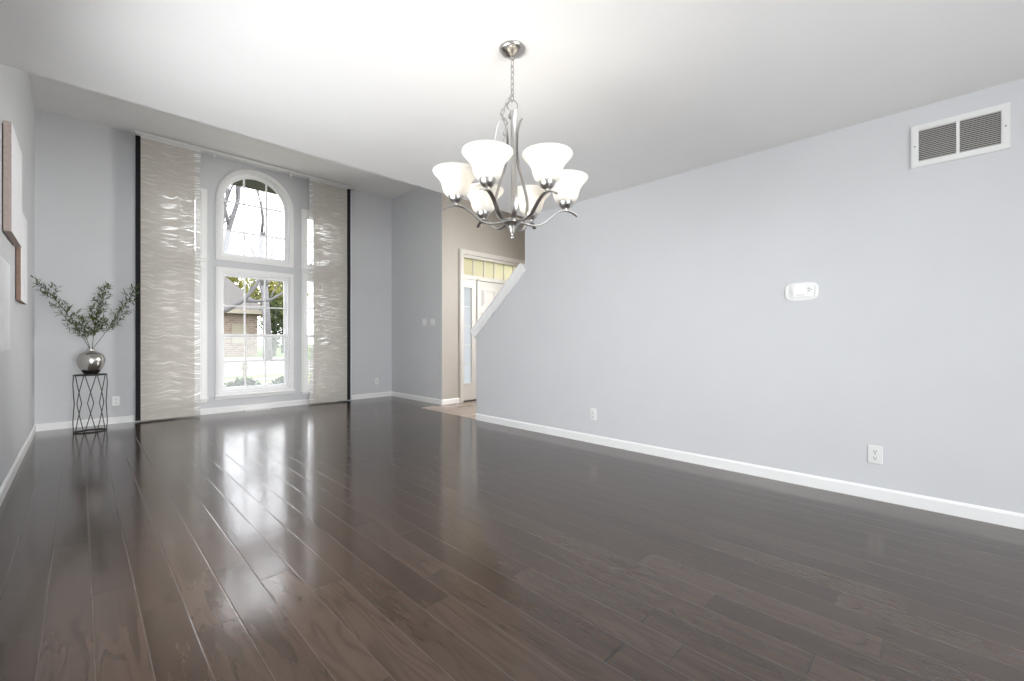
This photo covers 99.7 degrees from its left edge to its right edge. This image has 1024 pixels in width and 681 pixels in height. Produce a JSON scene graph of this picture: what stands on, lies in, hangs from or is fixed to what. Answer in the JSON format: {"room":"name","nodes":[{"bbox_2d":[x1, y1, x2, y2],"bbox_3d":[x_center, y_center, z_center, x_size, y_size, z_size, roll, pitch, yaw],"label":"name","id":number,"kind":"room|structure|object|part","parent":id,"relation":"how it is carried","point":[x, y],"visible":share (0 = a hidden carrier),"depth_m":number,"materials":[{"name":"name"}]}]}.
{"room":"empty living room","nodes":[
{"label":"empty living room","id":0,"kind":"room"},
{"bbox_2d":[0,63,34,486],"bbox_3d":[-1.718,-0.815,1.110,0.140,3.670,10.680,0,0,-45],"label":"wall","id":1,"kind":"structure","parent":0,"point":[17,364],"depth_m":3.58,"materials":[{"name":"grey paint"}]},
{"bbox_2d":[0,255,9,351],"bbox_3d":[-3.072,-0.215,2.588,0.035,0.560,0.685,0,0,-45],"label":"canvas","id":2,"kind":"object","parent":1,"relation":"attached to","point":[4,266],"visible":1,"depth_m":2.63,"materials":[{"name":"white fabric"}]},
{"bbox_2d":[2,120,21,246],"bbox_3d":[-3.544,-1.075,3.067,0.044,0.720,0.690,0,0,-45],"label":"canvas","id":3,"kind":"object","parent":1,"relation":"attached to","point":[11,151],"visible":1,"depth_m":2.86,"materials":[{"name":"white fabric"}]},
{"bbox_2d":[0,424,35,505],"bbox_3d":[-1.662,0.979,1.163,0.014,0.082,10.376,0,0,-45],"label":"baseboard","id":4,"kind":"structure","parent":1,"relation":"attached to","point":[4,488],"depth_m":3.29,"materials":[{"name":"white wood"}]},
{"bbox_2d":[15,211,26,303],"bbox_3d":[-4.068,-0.677,3.583,0.032,0.725,0.540,0,0,-45],"label":"canvas","id":5,"kind":"object","parent":1,"relation":"attached to","point":[20,252],"visible":0.78,"depth_m":3.47,"materials":[{"name":"white fabric"}]},
{"bbox_2d":[35,109,391,423],"bbox_3d":[-3.833,-0.815,6.449,4.420,3.670,0.140,0,0,-45],"label":"wall","id":6,"kind":"structure","parent":0,"point":[85,171],"depth_m":5.28,"materials":[{"name":"grey paint"}]},
{"bbox_2d":[112,396,119,405],"bbox_3d":[-4.866,0.743,5.309,0.072,0.116,0.011,0,0,-45],"label":"power outlet","id":7,"kind":"object","parent":6,"relation":"attached to","point":[115,399],"visible":1,"depth_m":5.30,"materials":[{"name":"white plastic"}]},
{"bbox_2d":[200,261,208,402],"bbox_3d":[-4.463,-0.113,5.782,0.645,1.936,0.188,0,0,-45],"label":"window","id":8,"kind":"structure","parent":6,"relation":"in","point":[203,265],"depth_m":5.92,"materials":[{"name":"plastic"}]},
{"bbox_3d":[-4.481,-0.128,5.800,0.485,1.775,0.137,0,0,-45],"label":"frame","id":9,"kind":"part","parent":8,"relation":"part of","materials":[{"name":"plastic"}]},
{"bbox_3d":[-4.414,0.828,5.733,0.645,0.055,0.050,0,0,-45],"label":"sill","id":10,"kind":"part","parent":8,"relation":"part of","materials":[{"name":"white wood"}]},
{"bbox_2d":[200,188,208,261],"bbox_3d":[-4.463,-1.585,5.782,0.645,1.001,0.188,0,0,-45],"label":"window","id":11,"kind":"structure","parent":6,"relation":"in","point":[203,192],"depth_m":5.92,"materials":[{"name":"plastic"}]},
{"bbox_3d":[-4.481,-1.600,5.800,0.485,0.840,0.137,0,0,-45],"label":"frame","id":12,"kind":"part","parent":11,"relation":"part of","materials":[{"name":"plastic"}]},
{"bbox_3d":[-4.414,-1.113,5.733,0.645,0.055,0.050,0,0,-45],"label":"sill","id":13,"kind":"part","parent":11,"relation":"part of","materials":[{"name":"white wood"}]},
{"bbox_2d":[35,391,391,431],"bbox_3d":[-3.778,0.979,6.394,4.420,0.082,0.014,0,0,-45],"label":"baseboard","id":14,"kind":"structure","parent":6,"relation":"attached to","point":[121,419],"depth_m":6.01,"materials":[{"name":"white wood"}]},
{"bbox_2d":[231,179,276,194],"bbox_3d":[-5.112,-2.705,5.749,6.900,0.450,0.680,0,0,-45],"label":"eave","id":15,"kind":"object","parent":6,"relation":"attached to","point":[249,183],"depth_m":6.91},
{"bbox_2d":[214,266,295,399],"bbox_3d":[-3.812,-0.102,6.429,1.054,1.865,0.193,0,0,-45],"label":"window","id":16,"kind":"structure","parent":6,"relation":"in","point":[222,392],"depth_m":6.41,"materials":[{"name":"plastic"}]},
{"bbox_3d":[-3.847,-0.500,6.463,0.858,0.900,0.030,0,0,-45],"label":"sash","id":17,"kind":"part","parent":16,"relation":"part of","materials":[{"name":"plastic"}]},
{"bbox_3d":[-3.823,0.302,6.439,0.858,0.795,0.032,0,0,-45],"label":"sash","id":18,"kind":"part","parent":16,"relation":"part of","materials":[{"name":"glass"}]},
{"bbox_3d":[-3.764,0.798,6.380,1.054,0.064,0.055,0,0,-45],"label":"sill","id":19,"kind":"part","parent":16,"relation":"part of","materials":[{"name":"white wood"}]},
{"bbox_2d":[216,170,293,267],"bbox_3d":[-3.820,-1.823,6.439,1.020,1.373,0.167,0,0,-45],"label":"window","id":20,"kind":"structure","parent":6,"relation":"in","point":[288,261],"depth_m":6.42,"materials":[{"name":"plastic"}]},
{"bbox_2d":[300,272,308,393],"bbox_3d":[-3.151,-0.113,7.093,0.645,1.936,0.188,0,0,-45],"label":"window","id":21,"kind":"structure","parent":6,"relation":"in","point":[304,276],"depth_m":6.86,"materials":[{"name":"plastic"}]},
{"bbox_3d":[-3.169,-0.128,7.111,0.485,1.775,0.137,0,0,-45],"label":"frame","id":22,"kind":"part","parent":21,"relation":"part of","materials":[{"name":"plastic"}]},
{"bbox_3d":[-3.160,0.320,7.102,0.433,0.820,0.032,0,0,-45],"label":"sash","id":23,"kind":"part","parent":21,"relation":"part of","materials":[{"name":"plastic"}]},
{"bbox_2d":[301,209,308,272],"bbox_3d":[-3.151,-1.585,7.093,0.645,1.001,0.188,0,0,-45],"label":"window","id":24,"kind":"structure","parent":6,"relation":"in","point":[304,213],"depth_m":6.86,"materials":[{"name":"plastic"}]},
{"bbox_3d":[-3.102,-1.113,7.045,0.645,0.055,0.050,0,0,-45],"label":"sill","id":25,"kind":"part","parent":24,"relation":"part of","materials":[{"name":"white wood"}]},
{"bbox_3d":[-3.169,-1.600,7.111,0.485,0.840,0.137,0,0,-45],"label":"frame","id":26,"kind":"part","parent":24,"relation":"part of","materials":[{"name":"plastic"}]},
{"bbox_3d":[-3.173,-1.600,7.115,0.433,0.780,0.030,0,0,-45],"label":"sash","id":27,"kind":"part","parent":24,"relation":"part of","materials":[{"name":"plastic"}]},
{"bbox_2d":[392,187,441,399],"bbox_3d":[-1.666,-0.815,7.507,0.140,3.670,1.708,0,0,-45],"label":"wall","id":28,"kind":"structure","parent":0,"point":[416,213],"depth_m":7.37,"materials":[{"name":"grey paint"}]},
{"bbox_2d":[391,392,441,404],"bbox_3d":[-1.665,0.979,7.397,0.014,0.082,1.556,0,0,-45],"label":"baseboard","id":29,"kind":"structure","parent":28,"relation":"attached to","point":[395,394],"depth_m":7.32,"materials":[{"name":"white wood"}]},
{"bbox_2d":[430,319,434,325],"bbox_3d":[-1.298,-0.298,7.031,0.116,0.116,0.012,0,0,45],"label":"light switch","id":30,"kind":"object","parent":28,"relation":"attached to","point":[432,321],"visible":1,"depth_m":7.02,"materials":[{"name":"white plastic"}]},
{"bbox_2d":[442,193,524,399],"bbox_3d":[-0.226,-0.790,7.835,2.640,3.620,0.140,0,0,-45],"label":"wall","id":31,"kind":"structure","parent":0,"point":[459,229],"depth_m":7.06,"materials":[{"name":"beige paint"}]},
{"bbox_2d":[442,398,459,404],"bbox_3d":[-0.985,0.979,6.967,0.340,0.082,0.014,0,0,-45],"label":"baseboard","id":32,"kind":"structure","parent":31,"relation":"attached to","point":[453,400],"depth_m":6.95,"materials":[{"name":"white wood"}]},
{"bbox_2d":[459,248,524,402],"bbox_3d":[-0.230,-0.245,7.792,1.895,2.530,0.155,0,0,-45],"label":"door","id":33,"kind":"structure","parent":31,"relation":"in","point":[481,278],"depth_m":7.35,"materials":[{"name":"paint"}]},
{"bbox_3d":[-0.275,-0.085,7.763,1.570,1.620,0.004,0,0,-45],"label":"sidelight glass","id":34,"kind":"part","parent":33,"relation":"part of","materials":[{"name":"white glass"}]},
{"bbox_3d":[-0.240,-0.005,7.785,1.700,2.050,0.052,0,0,-45],"label":"sidelight frame","id":35,"kind":"part","parent":33,"relation":"part of","materials":[{"name":"paint"}]},
{"bbox_3d":[-0.240,-1.242,7.803,1.675,0.285,0.005,0,0,-45],"label":"transom glass","id":36,"kind":"part","parent":33,"relation":"part of","materials":[{"name":"yellow glass"}]},
{"bbox_3d":[-0.246,-0.207,7.808,1.745,2.455,0.110,0,0,-45],"label":"frame","id":37,"kind":"part","parent":33,"relation":"part of","materials":[{"name":"paint"}]},
{"bbox_3d":[-0.273,-0.010,7.775,0.934,2.030,0.058,0,0,-45],"label":"panel","id":38,"kind":"part","parent":33,"relation":"part of","materials":[{"name":"paint"}]},
{"bbox_2d":[0,396,1023,680],"bbox_3d":[0.827,1.050,3.656,7.340,0.060,10.680,0,0,-45],"label":"floor","id":39,"kind":"structure","parent":0,"point":[388,538],"depth_m":1.97,"materials":[{"name":"brown wood"}]},
{"bbox_2d":[72,373,107,433],"bbox_3d":[-4.736,0.698,4.853,0.285,0.643,0.236,0,0,-45],"label":"plant stand","id":40,"kind":"object","parent":39,"relation":"on","point":[98,374],"visible":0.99,"depth_m":4.78,"materials":[{"name":"black metal"}]},
{"bbox_2d":[76,349,105,373],"bbox_3d":[-4.732,0.234,4.856,0.237,0.283,0.237,0,0,-45],"label":"vase","id":41,"kind":"object","parent":40,"relation":"on","point":[91,361],"visible":1,"depth_m":4.79,"materials":[{"name":"silver metal"}]},
{"bbox_2d":[30,275,89,348],"bbox_3d":[-4.849,-0.215,4.646,0.493,0.952,0.221,0,0,-45],"label":"leafy branch","id":42,"kind":"object","parent":41,"relation":"in","point":[44,292],"visible":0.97,"depth_m":4.63,"materials":[{"name":"green plant"}]},
{"bbox_2d":[70,313,97,347],"bbox_3d":[-4.720,-0.020,4.774,0.147,0.563,0.269,0,0,31],"label":"leafy branch","id":43,"kind":"object","parent":41,"relation":"in","point":[81,318],"visible":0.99,"depth_m":4.77,"materials":[{"name":"green plant"}]},
{"bbox_2d":[78,282,112,347],"bbox_3d":[-4.709,-0.214,4.894,0.317,0.951,0.190,0,0,-45],"label":"leafy branch","id":44,"kind":"object","parent":41,"relation":"in","point":[100,310],"visible":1,"depth_m":4.90,"materials":[{"name":"green plant"}]},
{"bbox_3d":[-4.701,-0.189,4.897,0.222,0.902,0.083,0,0,-45],"label":"stem","id":45,"kind":"part","parent":44,"relation":"part of","materials":[{"name":"green plant"}]},
{"bbox_2d":[92,284,140,348],"bbox_3d":[-4.583,-0.214,5.010,0.458,0.951,0.171,0,0,-45],"label":"leafy branch","id":46,"kind":"object","parent":41,"relation":"in","point":[135,287],"visible":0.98,"depth_m":5.03,"materials":[{"name":"green plant"}]},
{"bbox_2d":[243,408,270,411],"bbox_3d":[-3.737,1.016,6.339,0.340,0.007,0.100,0,0,-45],"label":"floor vent","id":47,"kind":"object","parent":39,"relation":"in","point":[263,408],"visible":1,"depth_m":6.34,"materials":[{"name":"white metal"}]},
{"bbox_2d":[0,0,1023,216],"bbox_3d":[0.827,-2.060,3.656,7.340,1.280,10.680,0,0,-45],"label":"ceiling","id":48,"kind":"structure","parent":0,"point":[369,96],"depth_m":2.27,"materials":[{"name":"paint"}]},
{"bbox_2d":[134,130,354,190],"bbox_3d":[-3.683,-2.540,6.339,2.801,0.120,0.120,0,0,-45],"label":"track","id":49,"kind":"object","parent":48,"relation":"attached to","point":[139,133],"visible":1,"depth_m":6.16,"materials":[{"name":"metal"}]},
{"bbox_2d":[135,135,140,420],"bbox_3d":[-4.630,-0.775,5.423,0.160,3.555,0.023,0,0,-45],"label":"curtain","id":50,"kind":"object","parent":49,"relation":"hanging from","point":[137,138],"visible":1,"depth_m":5.39,"materials":[{"name":"black fabric"}]},
{"bbox_2d":[141,135,199,420],"bbox_3d":[-4.394,-0.775,5.576,0.608,3.555,0.016,0,0,-45],"label":"curtain","id":51,"kind":"object","parent":49,"relation":"hanging from","point":[170,172],"visible":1,"depth_m":5.56,"materials":[{"name":"fabric"}]},
{"bbox_2d":[309,178,346,403],"bbox_3d":[-2.969,-0.775,7.001,0.607,3.555,0.016,0,0,-45],"label":"curtain","id":52,"kind":"object","parent":49,"relation":"hanging from","point":[327,201],"visible":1,"depth_m":6.99,"materials":[{"name":"fabric"}]},
{"bbox_2d":[347,189,350,399],"bbox_3d":[-2.777,-0.775,7.275,0.161,3.555,0.023,0,0,-45],"label":"curtain","id":53,"kind":"object","parent":49,"relation":"hanging from","point":[348,190],"visible":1,"depth_m":7.29,"materials":[{"name":"black fabric"}]},
{"bbox_2d":[433,40,587,239],"bbox_3d":[0.001,-0.957,2.105,0.719,0.926,0.751,0,0,-45],"label":"chandelier","id":54,"kind":"object","parent":48,"relation":"hanging from","point":[488,159],"visible":1,"depth_m":2.04,"materials":[{"name":"white glass"}]},
{"bbox_3d":[-0.269,-0.750,2.073,0.221,0.124,0.221,0,0,-45],"label":"lamp shade","id":55,"kind":"part","parent":54,"relation":"part of","materials":[{"name":"white glass"}]},
{"bbox_3d":[-0.179,-0.606,2.084,0.305,0.089,0.020,0,0,-7],"label":"arm","id":56,"kind":"part","parent":54,"relation":"part of","materials":[{"name":"silver metal"}]},
{"bbox_3d":[-0.155,-0.750,2.329,0.221,0.124,0.221,0,0,-45],"label":"lamp shade","id":57,"kind":"part","parent":54,"relation":"part of","materials":[{"name":"white glass"}]},
{"bbox_3d":[-0.105,-0.750,1.855,0.221,0.124,0.221,0,0,-45],"label":"lamp shade","id":58,"kind":"part","parent":54,"relation":"part of","materials":[{"name":"white glass"}]},
{"bbox_3d":[-0.103,-0.606,2.254,0.020,0.089,0.305,0,0,-35],"label":"arm","id":59,"kind":"part","parent":54,"relation":"part of","materials":[{"name":"silver metal"}]},
{"bbox_3d":[-0.070,-0.606,1.939,0.020,0.089,0.305,0,0,23],"label":"arm","id":60,"kind":"part","parent":54,"relation":"part of","materials":[{"name":"silver metal"}]},
{"bbox_3d":[-0.028,-1.082,2.094,0.059,0.237,0.019,0,0,0],"label":"slack chain","id":61,"kind":"part","parent":54,"relation":"part of","materials":[{"name":"silver metal"}]},
{"bbox_3d":[0.001,-0.850,2.106,0.040,0.540,0.040,0,0,-45],"label":"stem","id":62,"kind":"part","parent":54,"relation":"part of","materials":[{"name":"silver metal"}]},
{"bbox_3d":[0.001,-1.264,2.106,0.016,0.210,0.016,0,0,0],"label":"chain","id":63,"kind":"part","parent":54,"relation":"part of","materials":[{"name":"silver metal"}]},
{"bbox_3d":[0.069,-0.606,2.274,0.020,0.089,0.305,0,0,22],"label":"arm","id":64,"kind":"part","parent":54,"relation":"part of","materials":[{"name":"silver metal"}]},
{"bbox_3d":[0.103,-0.750,2.358,0.221,0.124,0.221,0,0,-45],"label":"lamp shade","id":65,"kind":"part","parent":54,"relation":"part of","materials":[{"name":"white glass"}]},
{"bbox_3d":[0.103,-0.606,1.955,0.020,0.089,0.305,0,0,-34],"label":"arm","id":66,"kind":"part","parent":54,"relation":"part of","materials":[{"name":"silver metal"}]},
{"bbox_3d":[0.153,-0.750,1.880,0.221,0.124,0.221,0,0,-45],"label":"lamp shade","id":67,"kind":"part","parent":54,"relation":"part of","materials":[{"name":"white glass"}]},
{"bbox_3d":[0.179,-0.606,2.140,0.305,0.089,0.020,0,0,-11],"label":"arm","id":68,"kind":"part","parent":54,"relation":"part of","materials":[{"name":"silver metal"}]},
{"bbox_3d":[0.268,-0.750,2.158,0.221,0.124,0.221,0,0,-45],"label":"lamp shade","id":69,"kind":"part","parent":54,"relation":"part of","materials":[{"name":"white glass"}]},
{"bbox_2d":[476,78,1023,513],"bbox_3d":[2.270,-0.210,2.920,0.120,2.460,7.600,0,0,-45],"label":"wall","id":70,"kind":"structure","parent":0,"point":[661,308],"depth_m":3.04,"materials":[{"name":"grey paint"}]},
{"bbox_2d":[470,263,525,337],"bbox_3d":[-0.139,-0.462,5.329,0.180,0.859,0.972,0,0,-45],"label":"trim","id":71,"kind":"structure","parent":70,"relation":"attached to","point":[520,269],"depth_m":5.24,"materials":[{"name":"white wood"}]},
{"bbox_2d":[590,408,595,419],"bbox_3d":[0.806,0.733,4.292,0.072,0.116,0.011,0,0,45],"label":"power outlet","id":72,"kind":"object","parent":70,"relation":"attached to","point":[592,410],"visible":1,"depth_m":4.29,"materials":[{"name":"white plastic"}]},
{"bbox_2d":[475,413,1023,529],"bbox_3d":[2.173,0.979,2.922,0.014,0.082,7.460,0,0,-45],"label":"baseboard","id":73,"kind":"structure","parent":70,"relation":"attached to","point":[959,509],"depth_m":3.04,"materials":[{"name":"white wood"}]},
{"bbox_2d":[785,282,818,300],"bbox_3d":[2.037,-0.346,3.044,0.200,0.126,0.034,0,0,45],"label":"thermostat","id":74,"kind":"object","parent":70,"relation":"attached to","point":[805,290],"visible":1,"depth_m":3.03,"materials":[{"name":"white plastic"}]},
{"bbox_2d":[868,445,882,464],"bbox_3d":[2.328,0.732,2.769,0.072,0.116,0.011,0,0,45],"label":"power outlet","id":75,"kind":"object","parent":70,"relation":"attached to","point":[875,453],"visible":1,"depth_m":2.77,"materials":[{"name":"white plastic"}]},
{"bbox_2d":[911,102,1009,168],"bbox_3d":[2.587,-1.180,2.507,0.400,0.252,0.016,0,0,45],"label":"air vent","id":76,"kind":"object","parent":70,"relation":"in","point":[986,130],"visible":1,"depth_m":2.49,"materials":[{"name":"white plastic"}]},
{"label":"outside","id":77,"kind":"structure","parent":0,"visible":0},
{"bbox_2d":[224,357,308,377],"bbox_3d":[-18.668,1.114,15.839,24.000,0.012,18.200,0,0,-45],"label":"driveway","id":78,"kind":"structure","parent":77,"point":[231,369],"depth_m":17.73,"materials":[{"name":"concrete"}]},
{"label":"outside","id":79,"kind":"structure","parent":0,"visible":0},
{"bbox_2d":[224,345,308,383],"bbox_3d":[-10.607,1.320,31.820,150.000,0.400,180.000,0,0,-45],"label":"ground","id":80,"kind":"structure","parent":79,"point":[259,347],"depth_m":30.24,"materials":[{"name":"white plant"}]},
{"bbox_2d":[227,277,254,297],"bbox_3d":[-33.064,-4.572,47.195,8.853,11.384,8.850,0,0,-28],"label":"leafy tree","id":81,"kind":"object","parent":80,"relation":"on","point":[233,279],"visible":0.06,"depth_m":48.13,"materials":[{"name":"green plant"}]},
{"bbox_2d":[224,276,261,355],"bbox_3d":[-30.278,-2.580,27.662,23.600,7.400,11.260,0,0,-45],"label":"house","id":82,"kind":"structure","parent":80,"relation":"on","point":[233,319],"depth_m":31.34,"materials":[{"name":"brick"}]},
{"bbox_2d":[224,379,308,386],"bbox_3d":[-5.374,1.113,8.909,23.000,0.015,5.400,0,0,-45],"label":"garden bed","id":83,"kind":"object","parent":80,"relation":"on","point":[262,383],"depth_m":11.37,"materials":[{"name":"green plant"}]},
{"bbox_2d":[224,377,261,386],"bbox_3d":[-4.531,0.865,7.269,0.665,0.517,0.552,0,0,-45],"label":"boxwood shrub","id":84,"kind":"object","parent":83,"relation":"on","point":[238,382],"visible":0.35,"depth_m":7.22,"materials":[{"name":"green plant"}]},
{"bbox_2d":[242,362,247,379],"bbox_3d":[-6.647,0.820,10.748,0.150,0.600,0.150,0,0,-45],"label":"post","id":85,"kind":"object","parent":83,"relation":"on","point":[242,362],"visible":0.42,"depth_m":10.72,"materials":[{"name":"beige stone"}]},
{"bbox_2d":[268,376,283,383],"bbox_3d":[-4.039,0.866,7.758,0.666,0.515,0.547,0,0,-45],"label":"boxwood shrub","id":86,"kind":"object","parent":83,"relation":"on","point":[281,379],"visible":0.16,"depth_m":7.63,"materials":[{"name":"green plant"}]},
{"bbox_2d":[227,190,308,359],"bbox_3d":[-14.034,-5.868,23.433,6.171,13.988,5.672,0,0,3],"label":"bare tree","id":87,"kind":"object","parent":80,"relation":"on","point":[260,251],"visible":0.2,"depth_m":24.21,"materials":[{"name":"grey plant"}]},
{"bbox_2d":[224,185,313,313],"bbox_3d":[-9.404,-5.055,13.679,6.412,12.393,4.678,0,0,31],"label":"bare tree","id":88,"kind":"object","parent":80,"relation":"on","point":[229,221],"visible":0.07,"depth_m":12.91,"materials":[{"name":"grey plant"}]},
{"bbox_2d":[256,290,283,355],"bbox_3d":[-16.917,-1.253,30.663,2.228,4.747,2.121,0,0,17],"label":"leafy tree","id":89,"kind":"object","parent":80,"relation":"on","point":[275,321],"visible":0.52,"depth_m":30.49,"materials":[{"name":"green plant"}]},
{"bbox_2d":[238,278,308,347],"bbox_3d":[-33.551,-5.154,60.996,10.417,12.548,10.336,0,0,15],"label":"leafy tree","id":90,"kind":"object","parent":80,"relation":"on","point":[254,294],"visible":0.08,"depth_m":59.38,"materials":[{"name":"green plant"}]},
{"bbox_2d":[246,240,308,298],"bbox_3d":[-24.081,-5.429,44.102,6.292,13.116,4.466,0,0,40],"label":"bare tree","id":91,"kind":"object","parent":80,"relation":"on","point":[251,240],"visible":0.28,"depth_m":43.37,"materials":[{"name":"grey plant"}]},
{"bbox_2d":[258,281,308,352],"bbox_3d":[-20.496,-2.296,38.915,3.934,6.833,3.874,0,0,-12],"label":"leafy tree","id":92,"kind":"object","parent":80,"relation":"on","point":[276,284],"visible":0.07,"depth_m":38.66,"materials":[{"name":"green plant"}]},
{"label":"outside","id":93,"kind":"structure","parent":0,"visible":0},
{"bbox_2d":[224,376,308,382],"bbox_3d":[-6.187,1.110,13.258,50.000,0.020,0.700,0,0,-45],"label":"sidewalk","id":94,"kind":"structure","parent":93,"point":[273,378],"depth_m":12.19,"materials":[{"name":"concrete"}]}
]}

